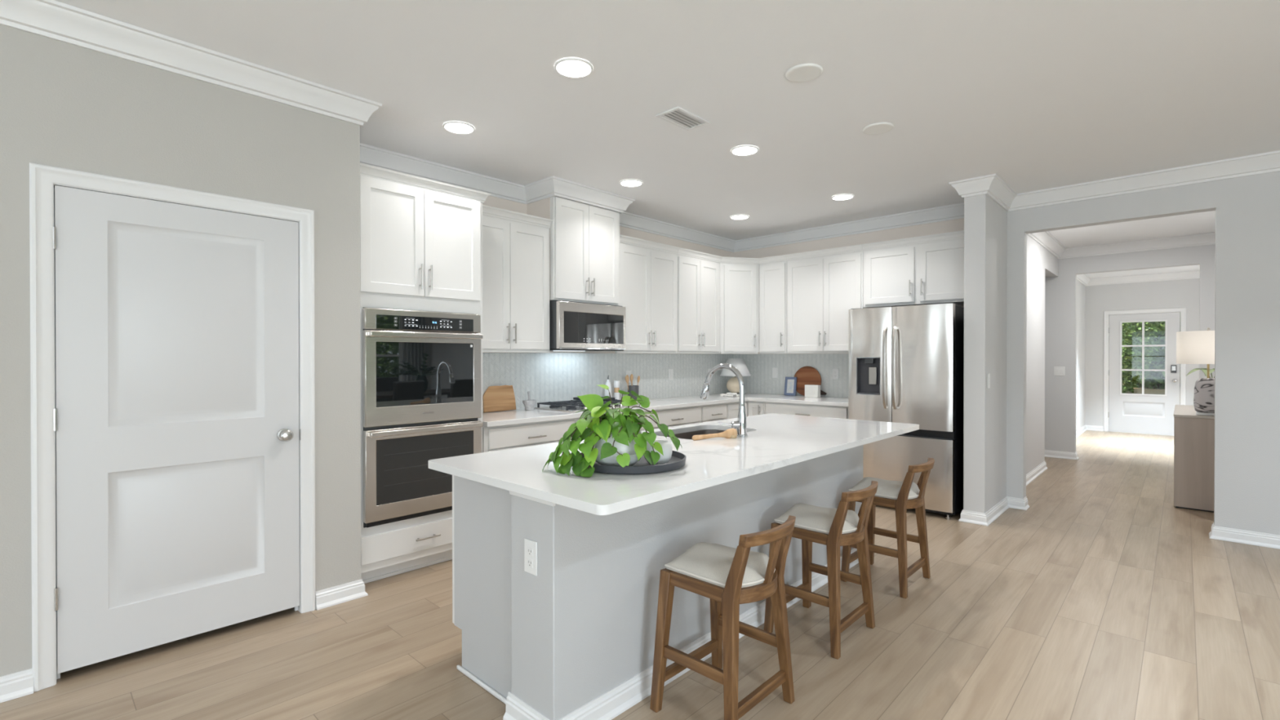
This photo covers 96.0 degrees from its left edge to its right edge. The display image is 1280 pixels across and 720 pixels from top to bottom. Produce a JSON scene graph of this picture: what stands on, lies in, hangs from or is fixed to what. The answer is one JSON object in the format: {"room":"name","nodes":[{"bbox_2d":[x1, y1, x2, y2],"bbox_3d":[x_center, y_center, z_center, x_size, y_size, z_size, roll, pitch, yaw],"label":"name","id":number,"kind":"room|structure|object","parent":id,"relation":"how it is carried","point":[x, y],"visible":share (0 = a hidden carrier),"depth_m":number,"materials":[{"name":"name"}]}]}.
{"room":"kitchen","nodes":[
{"label":"kitchen","id":0,"kind":"room"},
{"bbox_2d":[0,24,360,676],"bbox_3d":[-3.577,-0.044,1.150,0.117,2.740,5.767,0,0,43],"label":"wall","id":1,"kind":"structure","parent":0,"point":[65,105],"depth_m":2.57,"materials":[{"name":"beige paint"}]},
{"bbox_2d":[29,162,315,692],"bbox_3d":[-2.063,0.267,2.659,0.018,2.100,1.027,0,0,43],"label":"door frame","id":2,"kind":"structure","parent":1,"relation":"attached to","point":[42,178],"depth_m":2.33,"materials":[{"name":"white paint"}]},
{"bbox_2d":[52,185,300,673],"bbox_3d":[-2.062,0.283,2.656,0.105,1.989,0.906,0,0,43],"label":"door","id":3,"kind":"structure","parent":1,"relation":"in","point":[176,410],"depth_m":2.62,"materials":[{"name":"white paint"}]},
{"bbox_2d":[0,578,368,702],"bbox_3d":[-3.575,1.279,1.175,0.194,0.091,5.794,0,0,43],"label":"baseboard","id":4,"kind":"structure","parent":1,"relation":"attached to","point":[19,684],"depth_m":3.04,"materials":[{"name":"white paint"}]},
{"bbox_2d":[0,0,1279,252],"bbox_3d":[0.850,-1.350,0.188,9.030,0.121,10.450,0,0,43],"label":"crown molding","id":5,"kind":"structure","parent":1,"relation":"attached to","point":[51,19],"depth_m":4.07,"materials":[{"name":"white paint"}]},
{"bbox_2d":[526,197,550,300],"bbox_3d":[-0.583,-0.965,5.024,0.313,0.940,0.749,0,0,43],"label":"wall","id":6,"kind":"structure","parent":0,"point":[541,208],"depth_m":4.71,"materials":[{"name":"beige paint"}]},
{"bbox_2d":[550,195,619,306],"bbox_3d":[-0.432,-0.904,4.883,0.098,0.840,0.748,0,0,43],"label":"upper cabinet","id":7,"kind":"object","parent":6,"relation":"attached to","point":[584,238],"visible":0.96,"depth_m":4.83,"materials":[{"name":"white paint"}]},
{"bbox_2d":[549,300,626,351],"bbox_3d":[-0.534,-0.279,4.985,0.438,0.403,0.750,0,0,43],"label":"microwave","id":8,"kind":"object","parent":7,"relation":"attached to","point":[573,326],"visible":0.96,"depth_m":4.78,"materials":[{"name":"grey metal"}]},
{"bbox_2d":[482,195,733,412],"bbox_3d":[-0.497,-0.067,5.428,0.130,2.740,4.683,0,0,43],"label":"wall","id":9,"kind":"structure","parent":0,"point":[547,376],"depth_m":5.45,"materials":[{"name":"tile"}]},
{"bbox_2d":[482,204,552,352],"bbox_3d":[-1.087,-0.590,4.450,0.366,1.063,0.780,0,0,43],"label":"upper cabinet","id":10,"kind":"object","parent":9,"relation":"attached to","point":[516,255],"visible":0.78,"depth_m":4.38,"materials":[{"name":"white paint"}]},
{"bbox_2d":[626,370,631,382],"bbox_3d":[-0.112,0.166,5.734,0.010,0.118,0.072,0,0,43],"label":"wall outlet","id":11,"kind":"object","parent":9,"relation":"attached to","point":[628,372],"visible":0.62,"depth_m":5.74,"materials":[{"name":"white plastic"}]},
{"bbox_2d":[608,234,679,353],"bbox_3d":[-0.013,-0.596,5.589,0.366,1.063,0.847,0,0,43],"label":"upper cabinet","id":12,"kind":"object","parent":9,"relation":"attached to","point":[648,276],"visible":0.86,"depth_m":5.48,"materials":[{"name":"white paint"}]},
{"bbox_2d":[668,368,673,380],"bbox_3d":[0.334,0.157,6.207,0.010,0.118,0.072,0,0,43],"label":"wall outlet","id":13,"kind":"object","parent":9,"relation":"attached to","point":[670,371],"visible":1,"depth_m":6.20,"materials":[{"name":"white plastic"}]},
{"bbox_2d":[676,247,722,353],"bbox_3d":[0.536,-0.600,6.171,0.366,1.063,0.749,0,0,43],"label":"upper cabinet","id":14,"kind":"object","parent":9,"relation":"attached to","point":[698,279],"visible":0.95,"depth_m":6.04,"materials":[{"name":"white paint"}]},
{"bbox_2d":[720,257,759,353],"bbox_3d":[1.116,-0.602,6.616,0.599,1.063,0.733,0,0,43],"label":"upper cabinet","id":15,"kind":"object","parent":9,"relation":"attached to","point":[739,279],"visible":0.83,"depth_m":6.39,"materials":[{"name":"white paint"}]},
{"bbox_2d":[0,430,1279,719],"bbox_3d":[2.953,1.343,3.065,10.500,0.060,18.100,0,0,43],"label":"floor","id":16,"kind":"structure","parent":0,"point":[1104,597],"depth_m":2.65,"materials":[{"name":"brown wood"}]},
{"bbox_2d":[360,163,490,583],"bbox_3d":[-1.526,0.095,3.784,0.644,2.431,0.872,0,0,43],"label":"tall cabinet","id":17,"kind":"object","parent":16,"relation":"on","point":[421,238],"visible":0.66,"depth_m":3.53,"materials":[{"name":"white paint"}]},
{"bbox_2d":[362,307,483,527],"bbox_3d":[-1.507,0.331,3.748,0.626,1.271,0.748,0,0,43],"label":"double wall oven","id":18,"kind":"object","parent":17,"relation":"in","point":[422,369],"visible":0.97,"depth_m":3.51,"materials":[{"name":"grey metal"}]},
{"bbox_2d":[482,418,574,452],"bbox_3d":[-0.976,0.878,4.365,0.652,0.859,0.798,0,0,43],"label":"base cabinet","id":19,"kind":"object","parent":16,"relation":"on","point":[520,435],"visible":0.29,"depth_m":4.10,"materials":[{"name":"white paint"}]},
{"bbox_2d":[482,392,848,426],"bbox_3d":[0.464,0.425,5.099,1.738,0.036,3.844,0,0,43],"label":"countertop","id":20,"kind":"structure","parent":19,"relation":"on","point":[517,416],"depth_m":5.45,"materials":[{"name":"white stone"}]},
{"bbox_2d":[482,385,515,412],"bbox_3d":[-1.128,0.307,4.611,0.053,0.206,0.295,0,0,43],"label":"cutting board","id":21,"kind":"object","parent":20,"relation":"on","point":[495,398],"visible":0.98,"depth_m":4.60,"materials":[{"name":"brown wood"}]},
{"bbox_2d":[522,391,536,410],"bbox_3d":[-0.906,0.333,4.725,0.112,0.151,0.112,0,0,43],"label":"mortar","id":22,"kind":"object","parent":20,"relation":"on","point":[529,404],"visible":1,"depth_m":4.69,"materials":[{"name":"grey stone"}]},
{"bbox_2d":[534,399,637,412],"bbox_3d":[-0.455,0.382,4.967,0.495,0.051,0.750,0,0,43],"label":"gas cooktop","id":23,"kind":"object","parent":20,"relation":"in","point":[576,405],"visible":0.5,"depth_m":4.82,"materials":[{"name":"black metal"}]},
{"bbox_2d":[573,396,614,400],"bbox_3d":[-0.409,0.344,5.154,0.265,0.021,0.265,0,0,43],"label":"grate","id":24,"kind":"object","parent":23,"relation":"on","point":[576,397],"visible":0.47,"depth_m":5.13,"materials":[{"name":"metal"}]},
{"bbox_2d":[604,375,611,397],"bbox_3d":[-0.301,0.274,5.433,0.068,0.262,0.068,0,0,43],"label":"oil bottle","id":25,"kind":"object","parent":20,"relation":"on","point":[608,384],"visible":0.62,"depth_m":5.41,"materials":[{"name":"white ceramic"}]},
{"bbox_2d":[613,380,619,399],"bbox_3d":[-0.222,0.301,5.502,0.056,0.207,0.056,0,0,43],"label":"pepper mill","id":26,"kind":"object","parent":20,"relation":"on","point":[616,383],"visible":0.8,"depth_m":5.48,"materials":[{"name":"white ceramic"}]},
{"bbox_2d":[627,385,639,399],"bbox_3d":[-0.066,0.327,5.609,0.108,0.155,0.108,0,0,43],"label":"utensil crock","id":27,"kind":"object","parent":20,"relation":"on","point":[634,388],"visible":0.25,"depth_m":5.57,"materials":[{"name":"grey ceramic"}]},
{"bbox_2d":[625,376,628,390],"bbox_3d":[-0.119,0.274,5.583,0.034,0.239,0.056,0,0,43],"label":"wooden spoon","id":28,"kind":"object","parent":27,"relation":"in","point":[626,377],"visible":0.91,"depth_m":5.57,"materials":[{"name":"brown wood"}]},
{"bbox_2d":[720,392,739,396],"bbox_3d":[0.993,0.380,6.357,0.213,0.038,0.166,0,0,43],"label":"bead garland","id":29,"kind":"object","parent":20,"relation":"on","point":[727,394],"visible":1,"depth_m":6.32},
{"bbox_2d":[720,358,751,394],"bbox_3d":[1.102,0.190,6.658,0.356,0.417,0.356,0,0,43],"label":"table lamp","id":30,"kind":"object","parent":20,"relation":"on","point":[732,384],"visible":0.61,"depth_m":6.57,"materials":[{"name":"white fabric"}]},
{"bbox_2d":[783,377,797,395],"bbox_3d":[1.694,0.295,6.485,0.140,0.208,0.046,0,0,43],"label":"picture frame","id":31,"kind":"object","parent":20,"relation":"on","point":[790,384],"visible":1,"depth_m":6.48,"materials":[{"name":"blue paint"}]},
{"bbox_2d":[787,380,793,392],"bbox_3d":[1.698,0.296,6.489,0.088,0.156,0.030,0,0,43],"label":"print","id":32,"kind":"object","parent":31,"relation":"attached to","point":[790,383],"depth_m":6.49},
{"bbox_2d":[794,366,826,395],"bbox_3d":[1.874,0.233,6.356,0.399,0.329,0.050,0,0,43],"label":"round board","id":33,"kind":"object","parent":20,"relation":"on","point":[805,375],"visible":0.77,"depth_m":6.38,"materials":[{"name":"brown wood"}]},
{"bbox_2d":[804,384,820,397],"bbox_3d":[1.861,0.335,6.215,0.153,0.131,0.066,0,0,43],"label":"block sign","id":34,"kind":"object","parent":20,"relation":"on","point":[811,390],"visible":1,"depth_m":6.18,"materials":[{"name":"white wood"}]},
{"bbox_2d":[574,413,644,437],"bbox_3d":[-0.432,0.875,4.941,0.652,0.859,0.782,0,0,43],"label":"base cabinet","id":35,"kind":"object","parent":16,"relation":"on","point":[575,419],"visible":0.04,"depth_m":4.50,"materials":[{"name":"white paint"}]},
{"bbox_2d":[452,444,862,719],"bbox_3d":[0.331,0.877,3.146,0.787,0.873,2.649,0,0,43],"label":"kitchen island","id":36,"kind":"object","parent":16,"relation":"on","point":[575,639],"visible":0.49,"depth_m":2.25,"materials":[{"name":"grey paint"}]},
{"bbox_2d":[524,537,537,576],"bbox_3d":[-0.386,0.694,2.031,0.072,0.118,0.008,0,0,43],"label":"island outlet","id":37,"kind":"object","parent":36,"relation":"attached to","point":[530,546],"visible":1,"depth_m":2.03,"materials":[{"name":"white plastic"}]},
{"bbox_2d":[527,546,533,556],"bbox_3d":[-0.387,0.674,2.029,0.033,0.029,0.002,0,0,43],"label":"receptacle","id":38,"kind":"object","parent":37,"relation":"attached to","point":[530,548],"depth_m":2.03,"materials":[{"name":"white plastic"}]},
{"bbox_2d":[527,557,533,568],"bbox_3d":[-0.387,0.714,2.030,0.033,0.029,0.002,0,0,43],"label":"receptacle","id":39,"kind":"object","parent":37,"relation":"attached to","point":[530,560],"depth_m":2.03,"materials":[{"name":"white plastic"}]},
{"bbox_2d":[427,413,919,515],"bbox_3d":[0.442,0.425,3.004,1.068,0.030,2.735,0,0,43],"label":"island countertop","id":40,"kind":"structure","parent":36,"relation":"on","point":[773,441],"depth_m":2.33,"materials":[{"name":"white stone"}]},
{"bbox_2d":[580,450,686,474],"bbox_3d":[-0.039,0.397,2.293,0.444,0.032,0.444,0,0,43],"label":"round tray","id":41,"kind":"object","parent":40,"relation":"on","point":[677,460],"visible":0.41,"depth_m":2.10,"materials":[{"name":"grey metal"}]},
{"bbox_2d":[542,384,681,477],"bbox_3d":[-0.101,0.254,2.167,0.423,0.315,0.423,0,0,43],"label":"potted plant","id":42,"kind":"object","parent":41,"relation":"on","point":[611,437],"visible":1,"depth_m":2.12,"materials":[{"name":"green plant"}]},
{"bbox_2d":[644,440,672,464],"bbox_3d":[0.070,0.362,2.259,0.114,0.085,0.114,0,0,43],"label":"pot","id":43,"kind":"object","parent":41,"relation":"on","point":[666,446],"visible":0.62,"depth_m":2.22,"materials":[{"name":"ceramic"}]},
{"bbox_2d":[663,429,725,439],"bbox_3d":[0.365,0.534,3.294,0.409,0.188,0.644,0,0,43],"label":"sink","id":44,"kind":"object","parent":40,"relation":"in","point":[688,435],"visible":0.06,"depth_m":3.54,"materials":[{"name":"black metal"}]},
{"bbox_2d":[692,428,737,439],"bbox_3d":[0.387,0.387,2.988,0.262,0.058,0.042,0,0,-20],"label":"dish brush","id":45,"kind":"object","parent":40,"relation":"on","point":[731,433],"visible":1,"depth_m":2.99,"materials":[{"name":"brown wood"}]},
{"bbox_2d":[699,363,747,436],"bbox_3d":[0.432,0.213,3.159,0.308,0.390,0.138,0,0,43],"label":"faucet","id":46,"kind":"object","parent":40,"relation":"on","point":[740,424],"visible":0.98,"depth_m":3.09,"materials":[{"name":"silver metal"}]},
{"bbox_2d":[643,405,701,430],"bbox_3d":[0.115,0.872,5.522,0.652,0.859,0.810,0,0,43],"label":"base cabinet","id":47,"kind":"object","parent":16,"relation":"on","point":[672,417],"visible":0.2,"depth_m":5.34,"materials":[{"name":"white paint"}]},
{"bbox_2d":[700,403,726,422],"bbox_3d":[0.542,0.869,5.974,0.652,0.859,0.430,0,0,43],"label":"base cabinet","id":48,"kind":"object","parent":16,"relation":"on","point":[713,412],"visible":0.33,"depth_m":5.75,"materials":[{"name":"white paint"}]},
{"bbox_2d":[649,515,795,719],"bbox_3d":[0.343,0.955,2.177,0.442,0.731,0.425,0,0,43],"label":"bar stool","id":49,"kind":"object","parent":16,"relation":"on","point":[731,577],"visible":1,"depth_m":2.12,"materials":[{"name":"brown wood"}]},
{"bbox_2d":[666,542,768,587],"bbox_3d":[0.327,0.759,2.190,0.342,0.074,0.300,0,0,43],"label":"cushion","id":50,"kind":"object","parent":49,"relation":"on","point":[708,564],"depth_m":2.12,"materials":[{"name":"beige fabric"}]},
{"bbox_2d":[725,400,764,419],"bbox_3d":[1.098,0.867,6.447,0.814,0.859,1.016,0,0,43],"label":"base cabinet","id":51,"kind":"object","parent":16,"relation":"on","point":[752,407],"visible":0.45,"depth_m":6.09,"materials":[{"name":"white paint"}]},
{"bbox_2d":[764,401,848,418],"bbox_3d":[1.844,0.869,5.977,0.912,0.859,0.676,0,0,43],"label":"base cabinet","id":52,"kind":"object","parent":16,"relation":"on","point":[820,411],"visible":0.17,"depth_m":5.73,"materials":[{"name":"white paint"}]},
{"bbox_2d":[764,480,878,659],"bbox_3d":[0.903,0.952,2.789,0.442,0.731,0.425,0,0,43],"label":"bar stool","id":53,"kind":"object","parent":16,"relation":"on","point":[834,528],"visible":0.94,"depth_m":2.69,"materials":[{"name":"brown wood"}]},
{"bbox_2d":[775,502,858,533],"bbox_3d":[0.888,0.756,2.802,0.342,0.074,0.300,0,0,43],"label":"cushion","id":54,"kind":"object","parent":53,"relation":"on","point":[810,519],"depth_m":2.72,"materials":[{"name":"beige fabric"}]},
{"bbox_2d":[840,457,934,598],"bbox_3d":[1.497,0.949,3.425,0.442,0.731,0.425,0,0,43],"label":"bar stool","id":55,"kind":"object","parent":16,"relation":"on","point":[901,495],"visible":0.84,"depth_m":3.32,"materials":[{"name":"brown wood"}]},
{"bbox_2d":[849,476,919,499],"bbox_3d":[1.481,0.752,3.439,0.342,0.074,0.300,0,0,43],"label":"cushion","id":56,"kind":"object","parent":55,"relation":"on","point":[886,489],"depth_m":3.33,"materials":[{"name":"beige fabric"}]},
{"bbox_2d":[848,302,964,518],"bbox_3d":[2.454,0.416,5.218,0.866,1.771,0.844,0,0,43],"label":"refrigerator","id":57,"kind":"object","parent":16,"relation":"on","point":[906,363],"visible":0.88,"depth_m":4.87,"materials":[{"name":"silver metal"}]},
{"bbox_2d":[1173,404,1214,512],"bbox_3d":[5.366,0.889,5.447,0.464,0.821,1.438,0,0,43],"label":"console table","id":58,"kind":"object","parent":16,"relation":"on","point":[1193,433],"visible":0.51,"depth_m":5.01,"materials":[{"name":"beige wood"}]},
{"bbox_2d":[1176,328,1214,415],"bbox_3d":[4.958,0.101,5.029,0.410,0.756,0.410,0,0,43],"label":"table lamp","id":59,"kind":"object","parent":58,"relation":"on","point":[1196,347],"visible":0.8,"depth_m":4.97,"materials":[{"name":"white fabric"}]},
{"bbox_2d":[1186,368,1214,377],"bbox_3d":[5.380,0.278,5.402,0.389,0.398,0.399,0,0,43],"label":"plant","id":60,"kind":"object","parent":58,"relation":"on","point":[1204,370],"visible":0.19,"depth_m":5.40,"materials":[{"name":"green plant"}]},
{"bbox_2d":[54,0,1279,278],"bbox_3d":[2.986,-1.487,3.087,10.500,0.120,18.200,0,0,43],"label":"ceiling","id":61,"kind":"structure","parent":0,"point":[1034,95],"depth_m":3.03,"materials":[{"name":"white paint"}]},
{"bbox_2d":[442,120,475,133],"bbox_3d":[-1.109,-1.422,3.533,0.188,0.008,0.188,0,0,43],"label":"recessed light","id":62,"kind":"object","parent":61,"relation":"in","point":[454,126],"visible":1,"depth_m":3.53,"materials":[{"name":"white plastic"}]},
{"bbox_2d":[444,123,472,133],"bbox_3d":[-1.109,-1.423,3.533,0.164,0.004,0.164,0,0,43],"label":"diffuser","id":63,"kind":"object","parent":62,"relation":"attached to","point":[451,127],"depth_m":3.53,"materials":[{"name":"white plastic"}]},
{"bbox_2d":[554,57,593,77],"bbox_3d":[-0.322,-1.419,2.804,0.188,0.008,0.188,0,0,43],"label":"recessed light","id":64,"kind":"object","parent":61,"relation":"in","point":[571,67],"visible":1,"depth_m":2.79,"materials":[{"name":"white plastic"}]},
{"bbox_2d":[619,178,642,186],"bbox_3d":[-0.071,-1.428,4.656,0.188,0.008,0.188,0,0,43],"label":"recessed light","id":65,"kind":"object","parent":61,"relation":"in","point":[631,182],"visible":1,"depth_m":4.65,"materials":[{"name":"white plastic"}]},
{"bbox_2d":[621,180,641,186],"bbox_3d":[-0.071,-1.429,4.656,0.164,0.004,0.164,0,0,43],"label":"diffuser","id":66,"kind":"object","parent":65,"relation":"attached to","point":[624,183],"depth_m":4.65,"materials":[{"name":"white plastic"}]},
{"bbox_2d":[655,106,710,130],"bbox_3d":[0.256,-1.422,3.405,0.172,0.010,0.300,0,0,43],"label":"ceiling vent","id":67,"kind":"object","parent":61,"relation":"in","point":[677,116],"visible":1,"depth_m":3.40,"materials":[{"name":"white metal"}]},
{"bbox_2d":[730,214,749,219],"bbox_3d":[1.001,-1.435,5.788,0.188,0.008,0.188,0,0,43],"label":"recessed light","id":68,"kind":"object","parent":61,"relation":"in","point":[735,216],"visible":1,"depth_m":5.77,"materials":[{"name":"white plastic"}]},
{"bbox_2d":[730,145,758,155],"bbox_3d":[0.713,-1.425,3.925,0.188,0.008,0.188,0,0,43],"label":"recessed light","id":69,"kind":"object","parent":61,"relation":"in","point":[742,150],"visible":1,"depth_m":3.92,"materials":[{"name":"white plastic"}]},
{"bbox_2d":[732,146,756,155],"bbox_3d":[0.713,-1.426,3.925,0.164,0.004,0.164,0,0,43],"label":"diffuser","id":70,"kind":"object","parent":69,"relation":"attached to","point":[736,150],"depth_m":3.92,"materials":[{"name":"white plastic"}]},
{"bbox_2d":[785,63,822,82],"bbox_3d":[0.812,-1.419,2.855,0.180,0.009,0.180,0,0,43],"label":"cover plate","id":71,"kind":"object","parent":61,"relation":"attached to","point":[802,73],"visible":1,"depth_m":2.84,"materials":[{"name":"white plastic"}]},
{"bbox_2d":[831,193,853,199],"bbox_3d":[1.783,-1.431,5.068,0.188,0.008,0.188,0,0,43],"label":"recessed light","id":72,"kind":"object","parent":61,"relation":"in","point":[845,196],"visible":1,"depth_m":5.06,"materials":[{"name":"white plastic"}]},
{"bbox_2d":[832,195,852,199],"bbox_3d":[1.783,-1.432,5.068,0.164,0.004,0.164,0,0,43],"label":"diffuser","id":73,"kind":"object","parent":72,"relation":"attached to","point":[836,197],"depth_m":5.06,"materials":[{"name":"white plastic"}]},
{"bbox_2d":[862,122,893,134],"bbox_3d":[1.465,-1.423,3.549,0.180,0.009,0.180,0,0,43],"label":"cover plate","id":74,"kind":"object","parent":61,"relation":"attached to","point":[877,128],"visible":1,"depth_m":3.54,"materials":[{"name":"white plastic"}]},
{"bbox_2d":[963,193,1007,513],"bbox_3d":[2.976,-0.066,4.931,0.155,2.740,0.880,0,0,43],"label":"wall","id":75,"kind":"structure","parent":0,"point":[985,221],"depth_m":4.64,"materials":[{"name":"grey paint"}]},
{"bbox_2d":[986,373,990,388],"bbox_3d":[2.800,0.169,4.625,0.010,0.118,0.072,0,0,43],"label":"light switch","id":76,"kind":"object","parent":75,"relation":"attached to","point":[988,375],"visible":1,"depth_m":4.61,"materials":[{"name":"white plastic"}]},
{"bbox_2d":[733,170,1279,535],"bbox_3d":[4.472,-0.062,4.036,9.270,2.740,0.130,0,0,43],"label":"wall","id":77,"kind":"structure","parent":0,"point":[1246,457],"depth_m":4.18,"materials":[{"name":"grey paint"}]},
{"bbox_2d":[759,254,786,353],"bbox_3d":[1.554,-0.602,6.441,0.341,1.063,0.386,0,0,43],"label":"upper cabinet","id":78,"kind":"object","parent":77,"relation":"attached to","point":[773,269],"visible":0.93,"depth_m":6.33,"materials":[{"name":"white paint"}]},
{"bbox_2d":[772,367,777,377],"bbox_3d":[1.565,0.149,6.682,0.072,0.118,0.010,0,0,43],"label":"wall outlet","id":79,"kind":"object","parent":77,"relation":"attached to","point":[775,371],"visible":1,"depth_m":6.68,"materials":[{"name":"white plastic"}]},
{"bbox_2d":[785,244,866,353],"bbox_3d":[1.980,-0.600,6.040,0.826,1.063,0.386,0,0,43],"label":"upper cabinet","id":80,"kind":"object","parent":77,"relation":"attached to","point":[822,287],"visible":0.94,"depth_m":5.92,"materials":[{"name":"white paint"}]},
{"bbox_2d":[832,368,839,379],"bbox_3d":[2.097,0.151,6.182,0.072,0.118,0.008,0,0,43],"label":"wall outlet","id":81,"kind":"object","parent":77,"relation":"attached to","point":[835,371],"visible":1,"depth_m":6.18,"materials":[{"name":"white plastic"}]},
{"bbox_2d":[861,230,964,307],"bbox_3d":[2.643,-0.821,5.414,0.991,0.615,0.386,0,0,43],"label":"upper cabinet","id":82,"kind":"object","parent":77,"relation":"attached to","point":[913,271],"visible":0.78,"depth_m":5.31,"materials":[{"name":"white paint"}]},
{"bbox_2d":[958,496,1279,549],"bbox_3d":[5.192,1.267,2.831,6.322,0.091,0.907,0,0,43],"label":"baseboard","id":83,"kind":"structure","parent":77,"relation":"attached to","point":[1253,538],"depth_m":4.21,"materials":[{"name":"white paint"}]},
{"bbox_2d":[1026,234,1058,474],"bbox_3d":[4.355,-0.074,6.456,0.120,2.740,3.230,0,0,43],"label":"wall","id":84,"kind":"structure","parent":0,"point":[1041,263],"depth_m":6.46,"materials":[{"name":"grey paint"}]},
{"bbox_2d":[1026,461,1047,485],"bbox_3d":[4.090,1.251,6.044,0.188,0.091,2.270,0,0,40],"label":"baseboard","id":85,"kind":"structure","parent":84,"relation":"attached to","point":[1032,475],"depth_m":6.38,"materials":[{"name":"white paint"}]},
{"bbox_2d":[1026,231,1215,258],"bbox_3d":[4.988,-1.380,5.852,1.620,0.121,3.230,0,0,43],"label":"crown molding","id":86,"kind":"structure","parent":84,"relation":"attached to","point":[1045,239],"depth_m":6.95,"materials":[{"name":"white paint"}]},
{"bbox_2d":[1075,280,1085,431],"bbox_3d":[6.766,-0.089,9.158,0.120,2.740,3.770,0,0,43],"label":"wall","id":87,"kind":"structure","parent":0,"point":[1081,288],"depth_m":10.02,"materials":[{"name":"grey paint"}]},
{"bbox_2d":[1044,425,1102,459],"bbox_3d":[6.362,1.233,9.445,1.707,0.091,3.917,0,0,43],"label":"baseboard","id":88,"kind":"structure","parent":87,"relation":"attached to","point":[1048,453],"depth_m":7.64,"materials":[{"name":"white paint"}]},
{"bbox_2d":[1076,270,1199,285],"bbox_3d":[7.555,-1.394,8.407,2.050,0.121,3.770,0,0,43],"label":"crown molding","id":89,"kind":"structure","parent":87,"relation":"attached to","point":[1084,279],"depth_m":9.89,"materials":[{"name":"white paint"}]},
{"bbox_2d":[1044,244,1215,452],"bbox_3d":[5.635,-0.081,7.551,3.240,2.740,0.120,0,0,43],"label":"wall","id":90,"kind":"structure","parent":0,"point":[1060,291],"depth_m":7.50,"materials":[{"name":"grey paint"}]},
{"bbox_2d":[1053,366,1065,375],"bbox_3d":[5.514,0.146,7.576,0.118,0.118,0.010,0,0,43],"label":"light switch","id":91,"kind":"object","parent":90,"relation":"attached to","point":[1058,371],"visible":1,"depth_m":7.57,"materials":[{"name":"white plastic"}]},
{"bbox_2d":[1084,278,1199,431],"bbox_3d":[8.896,-0.094,9.836,2.290,2.740,0.140,0,0,43],"label":"wall","id":92,"kind":"structure","parent":0,"point":[1183,293],"depth_m":10.19,"materials":[{"name":"grey paint"}]},
{"bbox_2d":[1108,311,1180,435],"bbox_3d":[8.681,0.231,9.950,0.937,2.066,0.112,0,0,43],"label":"door","id":93,"kind":"structure","parent":92,"relation":"in","point":[1143,413],"depth_m":9.95,"materials":[{"name":"white paint"}]},
{"bbox_2d":[1103,307,1186,435],"bbox_3d":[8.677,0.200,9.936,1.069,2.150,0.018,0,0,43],"label":"door frame","id":94,"kind":"structure","parent":92,"relation":"attached to","point":[1183,310],"depth_m":10.18,"materials":[{"name":"white paint"}]},
{"label":"outside","id":95,"kind":"structure","parent":0,"visible":0},
{"bbox_2d":[1121,386,1180,404],"bbox_3d":[28.795,1.409,23.258,70.000,0.180,46.660,0,0,43],"label":"ground","id":96,"kind":"structure","parent":95,"point":[1136,390],"depth_m":24.18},
{"bbox_2d":[1121,322,1134,355],"bbox_3d":[12.169,-1.980,16.676,3.489,6.692,3.529,0,0,-40],"label":"tree","id":97,"kind":"object","parent":96,"relation":"on","point":[1123,340],"visible":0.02,"depth_m":15.65,"materials":[{"name":"green plant"}]},
{"bbox_2d":[1121,321,1164,393],"bbox_3d":[18.686,-3.527,23.608,4.967,9.822,4.760,0,0,43],"label":"tree","id":98,"kind":"object","parent":96,"relation":"on","point":[1129,353],"visible":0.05,"depth_m":22.37,"materials":[{"name":"green plant"}]},
{"bbox_2d":[1122,321,1164,389],"bbox_3d":[24.003,-3.517,26.757,4.116,10.117,3.986,0,0,43],"label":"tree","id":99,"kind":"object","parent":96,"relation":"on","point":[1156,380],"visible":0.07,"depth_m":26.11,"materials":[{"name":"green plant"}]},
{"bbox_2d":[1160,321,1164,334],"bbox_3d":[17.102,-2.471,16.160,4.001,7.674,4.250,0,0,43],"label":"tree","id":100,"kind":"object","parent":96,"relation":"on","point":[1162,327],"visible":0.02,"depth_m":17.34,"materials":[{"name":"green plant"}]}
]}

